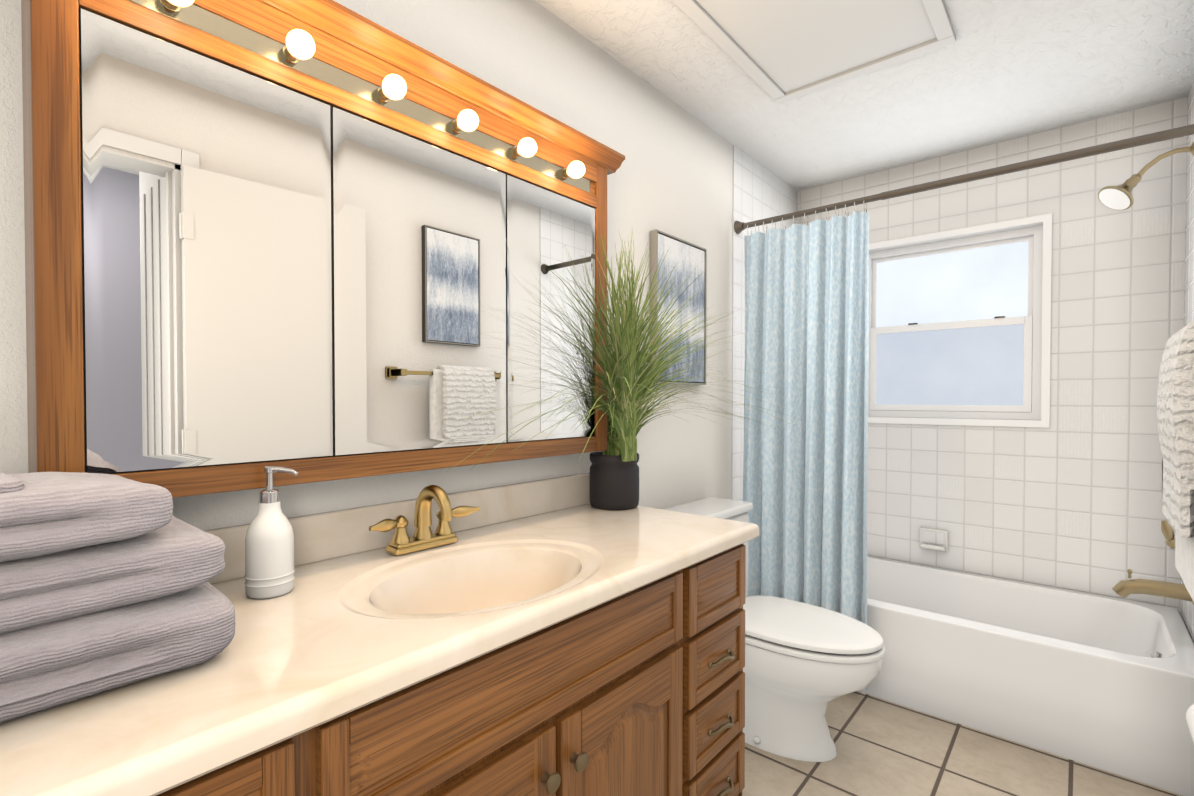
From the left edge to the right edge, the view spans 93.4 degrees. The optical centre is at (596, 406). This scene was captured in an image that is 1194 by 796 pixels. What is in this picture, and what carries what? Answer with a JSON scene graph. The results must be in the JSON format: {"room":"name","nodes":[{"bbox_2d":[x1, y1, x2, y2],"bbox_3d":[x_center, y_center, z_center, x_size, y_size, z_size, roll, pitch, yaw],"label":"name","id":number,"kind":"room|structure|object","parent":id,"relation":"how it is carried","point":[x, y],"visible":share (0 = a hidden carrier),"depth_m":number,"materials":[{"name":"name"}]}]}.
{"room":"bathroom","nodes":[
{"label":"bathroom","id":0,"kind":"room"},
{"bbox_2d":[0,0,797,529],"bbox_3d":[-0.058,-0.020,1.891,0.124,2.340,3.725,1,1,41],"label":"wall","id":1,"kind":"structure","parent":0,"point":[684,174],"depth_m":1.87,"materials":[{"name":"white paint"}]},
{"bbox_2d":[21,0,612,497],"bbox_3d":[-0.418,-0.308,1.283,0.122,0.896,1.240,1,1,41],"label":"mirror","id":2,"kind":"object","parent":1,"relation":"attached to","point":[317,240],"depth_m":1.02,"materials":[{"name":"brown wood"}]},
{"bbox_2d":[650,229,706,384],"bbox_3d":[0.326,-0.372,2.216,0.032,0.565,0.363,1,1,41],"label":"picture","id":3,"kind":"object","parent":1,"relation":"attached to","point":[689,257],"visible":0.69,"depth_m":2.21,"materials":[{"name":"fabric"}]},
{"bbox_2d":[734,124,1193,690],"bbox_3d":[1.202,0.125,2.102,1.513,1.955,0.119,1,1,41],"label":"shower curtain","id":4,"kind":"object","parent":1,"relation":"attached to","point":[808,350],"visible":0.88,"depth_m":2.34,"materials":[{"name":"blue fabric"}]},
{"bbox_2d":[535,0,1193,190],"bbox_3d":[0.564,-1.224,1.338,1.764,0.116,3.725,1,1,41],"label":"ceiling","id":5,"kind":"structure","parent":0,"point":[798,95],"depth_m":1.97,"materials":[{"name":"white paint"}]},
{"bbox_2d":[742,691,1182,795],"bbox_3d":[0.564,1.208,1.375,1.764,0.100,3.725,1,1,41],"label":"floor","id":6,"kind":"structure","parent":0,"point":[885,748],"depth_m":1.80,"materials":[{"name":"tile"}]},
{"bbox_2d":[0,472,758,795],"bbox_3d":[-0.349,0.694,1.036,0.569,0.938,1.788,1,1,41],"label":"bathroom vanity","id":7,"kind":"object","parent":6,"relation":"on","point":[558,636],"visible":0.94,"depth_m":0.94,"materials":[{"name":"brown wood"}]},
{"bbox_2d":[0,472,234,722],"bbox_3d":[-0.762,0.199,0.625,0.340,0.258,0.566,1,1,41],"label":"towel stack","id":8,"kind":"object","parent":7,"relation":"on","point":[105,585],"visible":1,"depth_m":0.63,"materials":[{"name":"grey fabric"}]},
{"bbox_2d":[244,466,297,598],"bbox_3d":[-0.570,0.213,0.980,0.077,0.220,0.077,1,1,41],"label":"soap dispenser","id":9,"kind":"object","parent":7,"relation":"on","point":[269,556],"visible":1,"depth_m":0.96,"materials":[{"name":"white ceramic"}]},
{"bbox_2d":[369,485,479,555],"bbox_3d":[-0.365,0.246,1.249,0.129,0.147,0.279,1,1,41],"label":"faucet","id":10,"kind":"object","parent":7,"relation":"on","point":[424,537],"visible":1,"depth_m":1.25,"materials":[{"name":"gold metal"}]},
{"bbox_2d":[446,230,800,509],"bbox_3d":[0.261,-0.114,1.592,0.721,0.856,1.486,1,1,41],"label":"plant","id":11,"kind":"object","parent":7,"relation":"on","point":[614,466],"visible":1,"depth_m":1.69,"materials":[{"name":"green plant"}]},
{"bbox_2d":[663,497,884,761],"bbox_3d":[0.609,0.770,1.999,0.755,0.757,0.490,1,1,41],"label":"toilet","id":12,"kind":"object","parent":6,"relation":"on","point":[805,664],"visible":0.67,"depth_m":1.85,"materials":[{"name":"white ceramic"}]},
{"bbox_2d":[858,556,1193,795],"bbox_3d":[1.454,0.963,2.407,1.510,0.360,0.748,1,1,41],"label":"bathtub","id":13,"kind":"object","parent":6,"relation":"on","point":[1105,683],"visible":0.65,"depth_m":2.00,"materials":[{"name":"white ceramic"}]},
{"bbox_2d":[797,97,1187,610],"bbox_3d":[1.739,-0.032,2.723,1.764,2.340,0.120,1,1,41],"label":"wall","id":14,"kind":"structure","parent":0,"point":[1070,498],"depth_m":2.40,"materials":[{"name":"tile"}]},
{"bbox_2d":[920,527,947,550],"bbox_3d":[1.625,0.643,2.720,0.120,0.100,0.045,1,1,41],"label":"soap dish","id":15,"kind":"object","parent":14,"relation":"attached to","point":[934,539],"visible":1,"depth_m":2.72,"materials":[{"name":"white ceramic"}]},
{"bbox_2d":[868,213,1051,427],"bbox_3d":[1.701,-0.378,2.745,0.806,0.926,0.128,1,1,41],"label":"window","id":16,"kind":"structure","parent":14,"relation":"in","point":[959,326],"depth_m":2.70,"materials":[{"name":"glass"}]},
{"bbox_2d":[1179,80,1193,642],"bbox_3d":[1.185,-0.004,0.822,0.124,2.340,3.725,1,1,41],"label":"wall","id":17,"kind":"structure","parent":0,"point":[1186,610],"depth_m":2.08,"materials":[{"name":"white paint"}]},
{"bbox_2d":[1098,142,1193,209],"bbox_3d":[1.989,-0.836,2.036,0.261,0.209,0.111,1,1,38],"label":"shower fixture","id":18,"kind":"object","parent":17,"relation":"attached to","point":[1118,197],"depth_m":2.06,"materials":[{"name":"gold metal"}]},
{"bbox_2d":[1112,520,1193,603],"bbox_3d":[1.922,0.532,1.943,0.207,0.312,0.160,1,1,41],"label":"shower fixture","id":19,"kind":"object","parent":17,"relation":"attached to","point":[1123,588],"depth_m":1.95,"materials":[{"name":"gold metal"}]},
{"bbox_2d":[1157,321,1193,600],"bbox_3d":[1.275,0.104,1.145,0.163,0.571,0.670,1,1,41],"label":"towel","id":20,"kind":"object","parent":17,"relation":"attached to","point":[1175,407],"visible":1,"depth_m":1.13,"materials":[{"name":"white fabric"}]},
{"bbox_2d":[1186,704,1193,742],"bbox_3d":[1.090,0.590,0.930,0.153,0.140,0.222,1,1,41],"label":"toilet paper holder","id":21,"kind":"object","parent":17,"relation":"attached to","point":[1190,716],"visible":1,"depth_m":0.99,"materials":[{"name":"white metal"}]}
]}

